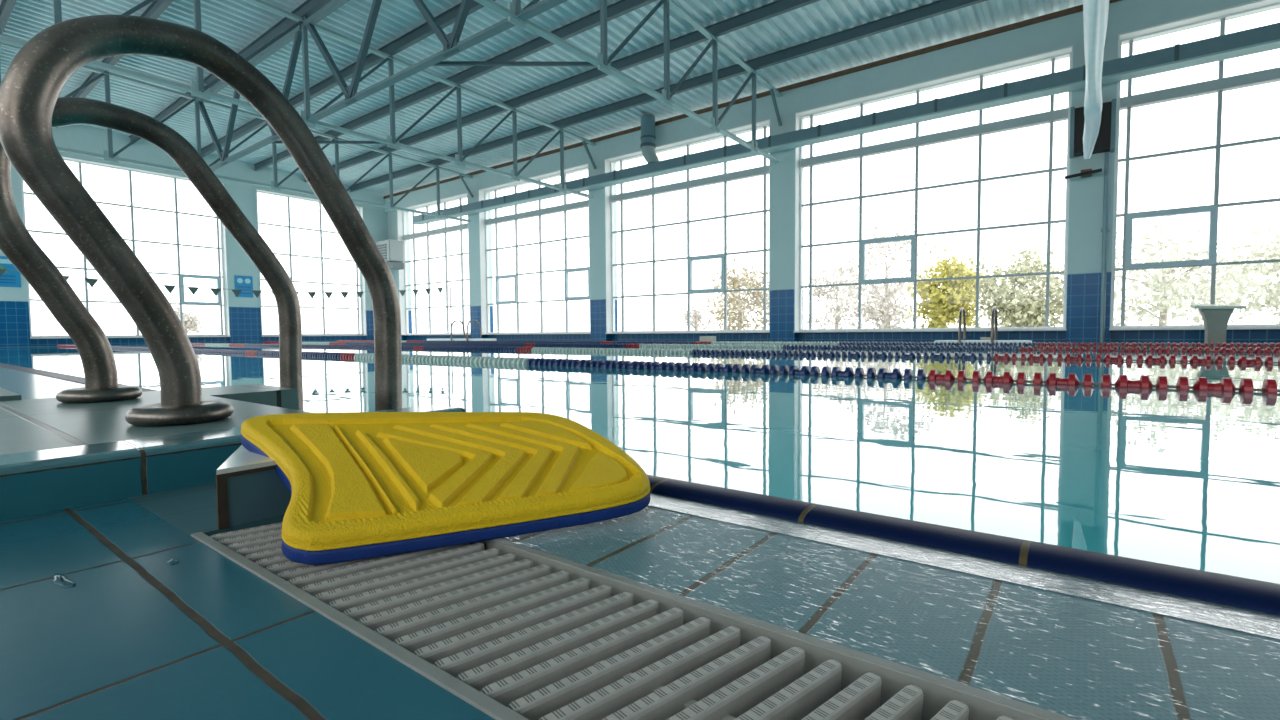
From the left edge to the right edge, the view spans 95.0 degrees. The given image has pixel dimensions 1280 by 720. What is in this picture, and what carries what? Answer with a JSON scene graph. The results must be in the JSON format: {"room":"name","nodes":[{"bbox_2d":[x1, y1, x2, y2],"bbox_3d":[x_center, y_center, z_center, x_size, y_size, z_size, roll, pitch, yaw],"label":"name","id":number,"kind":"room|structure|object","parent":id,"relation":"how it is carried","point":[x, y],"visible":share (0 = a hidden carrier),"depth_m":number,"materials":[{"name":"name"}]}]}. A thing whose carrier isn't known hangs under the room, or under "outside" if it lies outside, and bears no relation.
{"room":"indoor swimming pool","nodes":[
{"label":"indoor swimming pool","id":0,"kind":"room"},
{"bbox_2d":[0,388,21,400],"bbox_3d":[-3.008,0.145,1.889,2.130,0.083,1.170,2,3,37],"label":"floor","id":1,"kind":"structure","parent":0,"point":[5,395],"depth_m":1.71,"materials":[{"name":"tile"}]},
{"bbox_2d":[0,164,30,346],"bbox_3d":[-17.756,-3.127,16.251,0.350,5.520,0.950,2,3,37],"label":"wall pier","id":2,"kind":"object","parent":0,"point":[14,305],"visible":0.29,"depth_m":16.39,"materials":[{"name":"blue tile"}]},
{"bbox_2d":[0,256,20,286],"bbox_3d":[-17.602,-2.443,16.164,0.030,0.840,0.700,2,3,37],"label":"information sign","id":3,"kind":"object","parent":2,"relation":"attached to","point":[9,278],"visible":0.78,"depth_m":16.27,"materials":[{"name":"blue plastic"}]},
{"bbox_2d":[0,367,84,399],"bbox_3d":[-11.872,0.114,6.291,21.280,0.120,5.700,2,3,37],"label":"deck","id":4,"kind":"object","parent":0,"point":[28,385],"depth_m":3.12,"materials":[{"name":"tile"}]},
{"bbox_2d":[0,443,241,519],"bbox_3d":[-1.002,0.193,0.747,0.130,0.062,1.765,2,3,37],"label":"platform side","id":5,"kind":"structure","parent":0,"point":[53,489],"depth_m":0.89,"materials":[{"name":"teal tile"}]},
{"bbox_2d":[52,124,389,210],"bbox_3d":[-16.536,-6.910,17.731,0.350,1.880,18.900,2,3,37],"label":"wall","id":6,"kind":"structure","parent":0,"point":[80,137],"depth_m":18.84,"materials":[{"name":"paint"}]},
{"bbox_2d":[21,156,230,338],"bbox_3d":[-15.975,-3.359,18.543,0.420,5.300,4.890,2,3,37],"label":"window","id":7,"kind":"structure","parent":6,"relation":"in","point":[223,264],"depth_m":19.41,"materials":[{"name":"white paint"}]},
{"bbox_2d":[256,189,366,336],"bbox_3d":[-12.728,-3.587,22.833,0.420,5.300,3.920,2,3,37],"label":"window","id":8,"kind":"structure","parent":6,"relation":"in","point":[361,285],"depth_m":23.14,"materials":[{"name":"white paint"}]},
{"bbox_2d":[224,184,261,342],"bbox_3d":[-14.232,-3.374,20.907,0.350,5.520,1.000,2,3,37],"label":"wall pier","id":9,"kind":"object","parent":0,"point":[244,312],"visible":0.71,"depth_m":20.81,"materials":[{"name":"blue paint"}]},
{"bbox_2d":[234,275,252,297],"bbox_3d":[-14.075,-2.611,20.829,0.028,0.760,0.560,2,3,37],"label":"notice sign","id":10,"kind":"object","parent":9,"relation":"attached to","point":[244,283],"visible":0.96,"depth_m":20.83,"materials":[{"name":"blue plastic"}]},
{"bbox_2d":[363,207,387,339],"bbox_3d":[-11.254,-3.583,24.843,0.350,5.520,1.080,2,3,37],"label":"wall pier","id":11,"kind":"object","parent":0,"point":[375,220],"visible":0.36,"depth_m":24.58,"materials":[{"name":"blue paint"}]},
{"bbox_2d":[376,239,403,269],"bbox_3d":[-10.392,-4.342,24.339,1.100,1.170,0.680,2,3,37],"label":"heater","id":12,"kind":"object","parent":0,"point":[392,251],"visible":0.75,"depth_m":24.01,"materials":[{"name":"white metal"}]},
{"bbox_2d":[387,211,411,339],"bbox_3d":[-10.414,-3.570,25.168,1.300,5.450,0.450,2,3,37],"label":"wall column","id":13,"kind":"structure","parent":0,"point":[392,228],"depth_m":24.86,"materials":[{"name":"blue paint"}]},
{"bbox_2d":[468,190,493,337],"bbox_3d":[-5.896,-3.445,21.694,0.640,5.450,0.550,2,3,37],"label":"wall column","id":14,"kind":"structure","parent":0,"point":[473,225],"depth_m":21.53,"materials":[{"name":"blue paint"}]},
{"bbox_2d":[0,42,473,221],"bbox_3d":[-11.660,-5.712,13.981,0.120,2.296,18.505,2,3,37],"label":"roof truss","id":15,"kind":"object","parent":14,"relation":"attached to","point":[108,156],"visible":0.69,"depth_m":15.47,"materials":[{"name":"metal"}]},
{"bbox_2d":[0,0,1082,193],"bbox_3d":[-3.284,-6.759,7.774,33.700,0.885,19.600,2,3,37],"label":"ceiling","id":16,"kind":"structure","parent":0,"point":[236,24],"depth_m":13.10,"materials":[{"name":"metal"}]},
{"bbox_2d":[0,0,16,34],"bbox_3d":[-4.862,-6.451,5.696,32.900,0.216,0.100,2,3,37],"label":"roof beam","id":17,"kind":"structure","parent":16,"relation":"attached to","point":[6,6],"depth_m":11.09,"materials":[{"name":"metal"}]},
{"bbox_2d":[55,0,173,127],"bbox_3d":[-3.837,-6.472,7.053,32.900,0.216,0.100,2,3,37],"label":"roof beam","id":18,"kind":"structure","parent":16,"relation":"attached to","point":[156,8],"depth_m":12.77,"materials":[{"name":"metal"}]},
{"bbox_2d":[129,0,331,143],"bbox_3d":[-2.811,-6.493,8.409,32.900,0.216,0.100,2,3,37],"label":"roof beam","id":19,"kind":"structure","parent":16,"relation":"attached to","point":[309,7],"depth_m":12.10,"materials":[{"name":"metal"}]},
{"bbox_2d":[201,0,495,157],"bbox_3d":[-1.762,-6.514,9.798,32.900,0.216,0.100,2,3,37],"label":"roof beam","id":20,"kind":"structure","parent":16,"relation":"attached to","point":[448,17],"depth_m":12.94,"materials":[{"name":"metal"}]},
{"bbox_2d":[254,0,656,170],"bbox_3d":[-0.737,-6.535,11.155,32.900,0.216,0.100,2,3,37],"label":"beam","id":21,"kind":"structure","parent":16,"relation":"attached to","point":[622,7],"depth_m":13.19,"materials":[{"name":"metal"}]},
{"bbox_2d":[304,0,819,181],"bbox_3d":[0.289,-6.556,12.512,32.900,0.216,0.100,2,3,37],"label":"ceiling beam","id":22,"kind":"structure","parent":16,"relation":"attached to","point":[778,7],"depth_m":13.17,"materials":[{"name":"metal"}]},
{"bbox_2d":[349,0,986,191],"bbox_3d":[1.332,-6.578,13.893,32.900,0.216,0.100,2,3,37],"label":"ceiling beam","id":23,"kind":"structure","parent":16,"relation":"attached to","point":[939,7],"depth_m":13.20,"materials":[{"name":"metal"}]},
{"bbox_2d":[1083,0,1109,158],"bbox_3d":[6.401,-3.935,8.266,0.269,1.081,4.823,2,3,37],"label":"plastic sheet","id":24,"kind":"object","parent":16,"relation":"hanging from","point":[1095,12],"visible":1,"depth_m":8.57,"materials":[{"name":"white plastic"}]},
{"bbox_2d":[588,159,617,340],"bbox_3d":[-1.134,-3.316,18.097,0.640,5.450,0.550,2,3,37],"label":"wall column","id":25,"kind":"structure","parent":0,"point":[597,204],"depth_m":17.91,"materials":[{"name":"blue paint"}]},
{"bbox_2d":[0,0,596,198],"bbox_3d":[-6.913,-5.583,10.396,0.120,2.296,18.505,2,3,37],"label":"roof truss","id":26,"kind":"object","parent":25,"relation":"on","point":[199,89],"visible":0.84,"depth_m":12.02,"materials":[{"name":"metal"}]},
{"bbox_2d":[195,24,301,170],"bbox_3d":[-8.725,-5.558,12.934,5.861,1.958,0.136,2,3,37],"label":"frame","id":27,"kind":"object","parent":26,"relation":"attached to","point":[295,34],"visible":0.6,"depth_m":12.70,"materials":[{"name":"teal paint"}]},
{"bbox_2d":[271,140,382,143],"bbox_3d":[-6.643,-4.656,12.530,2.452,0.050,0.050,-1,3,-2],"label":"brace","id":28,"kind":"object","parent":26,"relation":"attached to","point":[277,141],"visible":0.5,"depth_m":12.53,"materials":[{"name":"metal"}]},
{"bbox_2d":[0,340,1276,719],"bbox_3d":[-3.168,-0.046,8.168,32.900,0.120,19.200,2,3,37],"label":"floor","id":29,"kind":"structure","parent":0,"point":[138,635],"depth_m":0.48,"materials":[{"name":"teal tile"}]},
{"bbox_2d":[52,573,75,586],"bbox_3d":[-0.595,0.226,0.602,0.063,0.001,0.012,1,3,32],"label":"puddle","id":30,"kind":"object","parent":29,"relation":"on","point":[59,579],"visible":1,"depth_m":0.60,"materials":[{"name":"liquid"}]},
{"bbox_2d":[0,384,311,454],"bbox_3d":[-1.503,0.174,1.128,1.130,0.071,1.770,2,3,37],"label":"platform","id":31,"kind":"object","parent":29,"relation":"on","point":[27,425],"visible":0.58,"depth_m":1.30,"materials":[{"name":"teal tile"}]},
{"bbox_2d":[0,97,302,407],"bbox_3d":[-1.433,0.122,1.791,0.181,1.712,0.761,2,3,37],"label":"handrail","id":32,"kind":"object","parent":31,"relation":"on","point":[94,348],"visible":0.76,"depth_m":1.64,"materials":[{"name":"silver metal"}]},
{"bbox_2d":[0,15,401,425],"bbox_3d":[-0.893,0.145,1.345,0.181,1.699,0.745,2,3,37],"label":"handrail","id":33,"kind":"object","parent":31,"relation":"on","point":[31,86],"visible":0.92,"depth_m":1.17,"materials":[{"name":"silver metal"}]},
{"bbox_2d":[167,558,178,564],"bbox_3d":[-0.519,0.223,0.650,0.025,0.001,0.010,2,3,37],"label":"puddle","id":34,"kind":"object","parent":29,"relation":"on","point":[171,561],"visible":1,"depth_m":0.65,"materials":[{"name":"liquid"}]},
{"bbox_2d":[0,268,451,324],"bbox_3d":[-10.666,-1.437,16.529,0.040,2.000,12.440,2,3,37],"label":"flag line","id":35,"kind":"object","parent":29,"relation":"on","point":[91,282],"visible":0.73,"depth_m":16.02,"materials":[{"name":"fabric"}]},
{"bbox_2d":[427,338,495,340],"bbox_3d":[-6.368,-0.714,20.753,3.400,0.090,0.450,2,3,37],"label":"edge slab","id":36,"kind":"structure","parent":29,"relation":"on","point":[453,339],"depth_m":20.41,"materials":[{"name":"white paint"}]},
{"bbox_2d":[450,320,480,340],"bbox_3d":[-6.115,-0.886,20.583,0.950,1.045,0.622,2,3,37],"label":"pool ladder","id":37,"kind":"object","parent":29,"relation":"on","point":[466,335],"visible":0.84,"depth_m":20.52,"materials":[{"name":"silver metal"}]},
{"bbox_2d":[700,336,715,341],"bbox_3d":[1.751,-0.542,15.120,0.350,0.140,0.250,2,3,37],"label":"box","id":38,"kind":"object","parent":29,"relation":"on","point":[702,338],"visible":0.79,"depth_m":15.01,"materials":[{"name":"white plastic"}]},
{"bbox_2d":[648,492,1279,639],"bbox_3d":[1.790,0.271,-0.458,5.780,0.031,0.063,2,3,37],"label":"strip","id":39,"kind":"object","parent":29,"relation":"on","point":[1235,618],"depth_m":0.60,"materials":[{"name":"white tile"}]},
{"bbox_2d":[958,306,997,342],"bbox_3d":[6.415,-0.516,11.122,0.580,0.985,0.622,2,3,37],"label":"pool ladder","id":40,"kind":"object","parent":29,"relation":"on","point":[994,317],"visible":0.77,"depth_m":11.07,"materials":[{"name":"silver metal"}]},
{"bbox_2d":[934,340,1031,342],"bbox_3d":[6.457,-0.344,11.068,1.550,0.045,0.450,2,3,37],"label":"edge slab","id":41,"kind":"structure","parent":29,"relation":"on","point":[938,341],"depth_m":10.96,"materials":[{"name":"white paint"}]},
{"bbox_2d":[980,337,990,339],"bbox_3d":[6.867,-0.400,11.601,0.200,0.100,0.200,2,3,37],"label":"box","id":42,"kind":"object","parent":29,"relation":"on","point":[981,338],"visible":0.43,"depth_m":11.53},
{"bbox_2d":[1190,304,1246,343],"bbox_3d":[9.176,-0.583,9.324,0.580,0.640,0.470,2,3,37],"label":"starting block","id":43,"kind":"object","parent":29,"relation":"on","point":[1215,317],"visible":0.94,"depth_m":9.23,"materials":[{"name":"grey concrete"}]},
{"bbox_3d":[1.692,0.348,-0.827,5.488,0.135,0.220,2,3,37],"label":"lining","id":44,"kind":"object","parent":29,"relation":"in","visible":0},
{"bbox_2d":[191,522,1076,719],"bbox_3d":[0.336,0.257,0.195,2.088,0.042,0.220,2,3,37],"label":"drain grate","id":45,"kind":"object","parent":44,"relation":"in","point":[513,631],"visible":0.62,"depth_m":0.47,"materials":[{"name":"grey plastic"}]},
{"bbox_2d":[241,412,650,564],"bbox_3d":[-0.295,0.148,0.859,0.541,0.122,0.405,-2,3,-25],"label":"kickboard","id":46,"kind":"object","parent":45,"relation":"on","point":[360,485],"visible":1,"depth_m":0.78,"materials":[{"name":"yellow plastic"}]},
{"bbox_2d":[0,342,1279,583],"bbox_3d":[-3.317,-0.227,10.869,27.600,0.001,11.760,2,3,37],"label":"pool water","id":47,"kind":"object","parent":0,"point":[1190,478],"depth_m":1.55,"materials":[{"name":"blue liquid"}]},
{"bbox_2d":[57,345,1279,393],"bbox_3d":[-5.356,-0.091,8.190,27.580,0.094,0.094,2,3,37],"label":"lane line","id":48,"kind":"object","parent":47,"relation":"on","point":[1201,383],"visible":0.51,"depth_m":3.28,"materials":[{"name":"plastic"}]},
{"bbox_2d":[191,343,1279,363],"bbox_3d":[-3.782,-0.201,10.257,27.564,0.094,0.094,2,3,37],"label":"lane line","id":49,"kind":"object","parent":47,"relation":"on","point":[1194,359],"visible":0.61,"depth_m":5.87,"materials":[{"name":"plastic"}]},
{"bbox_2d":[264,341,1279,352],"bbox_3d":[-2.213,-0.311,12.327,27.560,0.094,0.094,2,3,37],"label":"lane line","id":50,"kind":"object","parent":47,"relation":"on","point":[1190,349],"visible":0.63,"depth_m":8.23,"materials":[{"name":"plastic"}]},
{"bbox_2d":[337,340,1279,346],"bbox_3d":[-0.706,-0.416,14.319,27.560,0.094,0.094,2,3,37],"label":"lane line","id":51,"kind":"object","parent":47,"relation":"on","point":[657,342],"visible":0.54,"depth_m":10.51,"materials":[{"name":"plastic"}]},
{"bbox_2d":[31,329,1279,345],"bbox_3d":[-3.304,-0.233,8.230,33.200,0.250,19.150,2,3,37],"label":"wall","id":52,"kind":"structure","parent":0,"point":[1232,335],"depth_m":13.59,"materials":[{"name":"blue tile"}]},
{"bbox_2d":[0,363,157,391],"bbox_3d":[-9.765,-0.036,8.329,20.380,0.054,0.100,2,3,37],"label":"trim","id":53,"kind":"structure","parent":52,"relation":"attached to","point":[72,378],"depth_m":3.89,"materials":[{"name":"blue tile"}]},
{"bbox_2d":[0,404,465,474],"bbox_3d":[-1.002,0.157,0.745,0.134,0.010,1.765,2,3,37],"label":"trim","id":54,"kind":"structure","parent":52,"relation":"attached to","point":[21,462],"depth_m":0.94,"materials":[{"name":"tile"}]},
{"bbox_2d":[215,465,275,529],"bbox_3d":[-0.542,0.172,1.000,0.293,0.072,0.394,2,3,37],"label":"trim","id":55,"kind":"structure","parent":52,"relation":"attached to","point":[221,479],"depth_m":0.76,"materials":[{"name":"brown tile"}]},
{"bbox_2d":[216,445,275,474],"bbox_3d":[-0.543,0.133,0.999,0.292,0.006,0.394,2,3,37],"label":"trim","id":56,"kind":"structure","parent":52,"relation":"attached to","point":[242,459],"depth_m":0.80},
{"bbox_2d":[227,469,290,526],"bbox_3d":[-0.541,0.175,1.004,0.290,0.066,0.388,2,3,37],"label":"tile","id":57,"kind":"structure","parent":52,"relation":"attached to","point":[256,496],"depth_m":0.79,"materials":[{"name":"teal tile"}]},
{"bbox_2d":[646,474,1279,614],"bbox_3d":[1.829,0.273,-0.406,5.780,0.062,0.076,2,3,37],"label":"trim","id":58,"kind":"structure","parent":52,"relation":"attached to","point":[1259,595],"depth_m":0.65,"materials":[{"name":"blue tile"}]},
{"bbox_2d":[129,482,1279,719],"bbox_3d":[1.641,0.327,-0.654,5.780,0.120,0.435,2,3,37],"label":"floor","id":59,"kind":"structure","parent":0,"point":[1077,658],"depth_m":0.51,"materials":[{"name":"teal tile"}]},
{"bbox_2d":[770,113,803,341],"bbox_3d":[3.629,-3.187,14.500,0.640,5.450,0.550,2,3,37],"label":"wall column","id":60,"kind":"structure","parent":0,"point":[782,174],"depth_m":14.29,"materials":[{"name":"blue paint"}]},
{"bbox_2d":[474,0,782,162],"bbox_3d":[-2.166,-5.455,6.811,0.120,2.296,18.505,2,3,37],"label":"roof truss","id":61,"kind":"object","parent":60,"relation":"on","point":[603,62],"visible":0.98,"depth_m":10.28,"materials":[{"name":"metal"}]},
{"bbox_2d":[303,0,515,122],"bbox_3d":[-3.978,-5.430,9.349,5.861,1.958,0.136,2,3,37],"label":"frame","id":62,"kind":"object","parent":61,"relation":"attached to","point":[452,46],"visible":0.9,"depth_m":9.58,"materials":[{"name":"teal paint"}]},
{"bbox_2d":[433,61,594,65],"bbox_3d":[-1.916,-4.528,8.960,2.491,0.050,0.050,-1,3,-1],"label":"brace","id":63,"kind":"object","parent":61,"relation":"attached to","point":[442,63],"visible":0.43,"depth_m":8.94,"materials":[{"name":"metal"}]},
{"bbox_2d":[384,0,1279,212],"bbox_3d":[2.256,-6.245,15.377,33.200,0.600,0.550,2,3,37],"label":"wall","id":64,"kind":"structure","parent":0,"point":[1124,16],"depth_m":12.68,"materials":[{"name":"paint"}]},
{"bbox_2d":[397,192,470,334],"bbox_3d":[-8.091,-3.609,23.239,4.750,5.230,0.420,2,3,37],"label":"window","id":65,"kind":"structure","parent":64,"relation":"in","point":[401,215],"depth_m":23.75,"materials":[{"name":"white paint"}]},
{"bbox_2d":[479,163,590,334],"bbox_3d":[-3.567,-3.487,19.823,5.350,5.230,0.420,2,3,37],"label":"window","id":66,"kind":"structure","parent":64,"relation":"in","point":[484,221],"depth_m":20.48,"materials":[{"name":"white paint"}]},
{"bbox_2d":[604,119,769,333],"bbox_3d":[1.196,-3.358,16.225,5.350,5.230,0.420,2,3,37],"label":"window","id":67,"kind":"structure","parent":64,"relation":"in","point":[610,198],"depth_m":16.27,"materials":[{"name":"white paint"}]},
{"bbox_2d":[383,0,1120,198],"bbox_3d":[2.201,-6.549,15.044,32.900,0.100,0.060,2,3,37],"label":"trim","id":68,"kind":"structure","parent":64,"relation":"attached to","point":[1079,8],"depth_m":13.27,"materials":[{"name":"metal"}]},
{"bbox_2d":[794,45,1072,332],"bbox_3d":[5.958,-3.229,12.628,5.350,5.230,0.420,2,3,37],"label":"window","id":69,"kind":"structure","parent":64,"relation":"in","point":[1052,116],"depth_m":12.62,"materials":[{"name":"white paint"}]},
{"bbox_2d":[1109,0,1279,329],"bbox_3d":[10.721,-3.100,9.031,5.350,5.230,0.420,2,3,37],"label":"window","id":70,"kind":"structure","parent":64,"relation":"in","point":[1219,85],"depth_m":10.05,"materials":[{"name":"white paint"}]},
{"bbox_2d":[1066,34,1117,341],"bbox_3d":[8.392,-3.058,10.903,0.640,5.450,0.550,2,3,37],"label":"wall column","id":71,"kind":"structure","parent":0,"point":[1086,195],"depth_m":10.73,"materials":[{"name":"blue paint"}]},
{"bbox_2d":[1065,168,1101,178],"bbox_3d":[8.024,-3.352,10.613,0.536,0.130,0.330,2,3,37],"label":"wall bracket","id":72,"kind":"object","parent":71,"relation":"attached to","point":[1086,172],"visible":1,"depth_m":10.50,"materials":[{"name":"black metal"}]},
{"bbox_2d":[1069,99,1115,158],"bbox_3d":[8.113,-4.134,10.511,0.640,0.840,0.320,2,3,37],"label":"wall panel","id":73,"kind":"object","parent":71,"relation":"attached to","point":[1105,142],"visible":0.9,"depth_m":10.38,"materials":[{"name":"black paint"}]},
{"bbox_2d":[1099,152,1109,342],"bbox_3d":[8.382,-2.016,10.570,0.118,3.400,0.118,2,3,37],"label":"pipe","id":74,"kind":"object","parent":71,"relation":"attached to","point":[1105,229],"visible":0.94,"depth_m":10.54,"materials":[{"name":"white metal"}]},
{"bbox_3d":[2.604,-5.325,3.208,0.120,2.295,18.505,2,3,37],"label":"roof truss","id":75,"kind":"object","parent":71,"relation":"attached to","visible":0},
{"bbox_2d":[517,0,567,20],"bbox_3d":[0.781,-5.301,5.755,5.891,1.958,0.136,2,3,37],"label":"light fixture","id":76,"kind":"object","parent":75,"relation":"attached to","point":[542,6],"visible":1,"depth_m":7.34,"materials":[{"name":"teal paint"}]},
{"bbox_3d":[10.029,-3.442,-2.030,0.300,7.400,19.150,2,3,37],"label":"wall","id":77,"kind":"structure","parent":0,"visible":0},
{"bbox_2d":[412,22,1279,224],"bbox_3d":[3.156,-5.154,13.969,29.980,0.307,0.340,2,3,37],"label":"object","id":78,"kind":"object","parent":77,"relation":"attached to","point":[1263,38],"visible":0.89,"depth_m":11.72,"materials":[{"name":"paint"}]},
{"bbox_2d":[640,114,658,163],"bbox_3d":[0.276,-6.037,16.101,0.562,1.290,0.425,2,3,37],"label":"downpipe","id":79,"kind":"object","parent":78,"relation":"on","point":[647,138],"visible":0.93,"depth_m":15.97,"materials":[{"name":"metal"}]},
{"label":"outside","id":80,"kind":"structure","parent":0,"visible":0},
{"bbox_3d":[-1.761,-2.081,63.980,240.000,0.100,220.000,2,3,37],"label":"yard","id":81,"kind":"structure","parent":80,"visible":0},
{"bbox_2d":[175,307,201,334],"bbox_3d":[-25.515,-1.731,32.771,1.811,2.527,1.946,-2,3,-31],"label":"tree","id":82,"kind":"object","parent":81,"relation":"on","point":[190,323],"visible":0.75,"depth_m":32.60,"materials":[{"name":"grey plant"}]},
{"bbox_2d":[679,304,714,329],"bbox_3d":[4.046,-2.588,42.344,2.412,2.851,2.683,2,3,37],"label":"tree","id":83,"kind":"object","parent":81,"relation":"on","point":[696,317],"visible":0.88,"depth_m":41.90,"materials":[{"name":"grey plant"}]},
{"bbox_2d":[699,258,768,329],"bbox_3d":[5.628,-3.216,33.106,4.556,4.941,4.569,0,3,5],"label":"tree","id":84,"kind":"object","parent":81,"relation":"on","point":[758,301],"visible":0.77,"depth_m":32.78,"materials":[{"name":"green plant"}]},
{"bbox_2d":[803,261,874,328],"bbox_3d":[14.218,-4.271,43.130,4.630,5.967,5.686,0,3,3],"label":"tree","id":85,"kind":"object","parent":81,"relation":"on","point":[838,301],"visible":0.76,"depth_m":42.35,"materials":[{"name":"grey plant"}]},
{"bbox_2d":[826,216,946,327],"bbox_3d":[14.454,-4.550,34.145,5.976,7.360,6.656,2,3,37],"label":"tree","id":86,"kind":"object","parent":81,"relation":"on","point":[880,301],"visible":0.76,"depth_m":33.59,"materials":[{"name":"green plant"}]},
{"bbox_2d":[906,249,983,327],"bbox_3d":[10.136,-2.063,19.690,2.403,3.220,2.626,2,3,37],"label":"bush","id":87,"kind":"object","parent":81,"relation":"on","point":[944,307],"visible":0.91,"depth_m":19.23,"materials":[{"name":"yellow plant"}]},
{"bbox_2d":[970,245,1063,326],"bbox_3d":[15.453,-2.569,23.594,4.077,4.016,4.780,-2,3,-29],"label":"tree","id":88,"kind":"object","parent":81,"relation":"on","point":[1032,306],"visible":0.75,"depth_m":22.94,"materials":[{"name":"green plant"}]},
{"bbox_2d":[1114,216,1268,325],"bbox_3d":[22.584,-3.274,25.355,6.215,5.500,6.796,2,3,37],"label":"tree","id":89,"kind":"object","parent":81,"relation":"on","point":[1163,283],"visible":0.77,"depth_m":24.40,"materials":[{"name":"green plant"}]},
{"bbox_2d":[1175,228,1279,324],"bbox_3d":[29.982,-3.645,27.555,7.036,5.305,6.517,2,3,37],"label":"bush","id":90,"kind":"object","parent":81,"relation":"on","point":[1272,299],"visible":0.73,"depth_m":27.33,"materials":[{"name":"green plant"}]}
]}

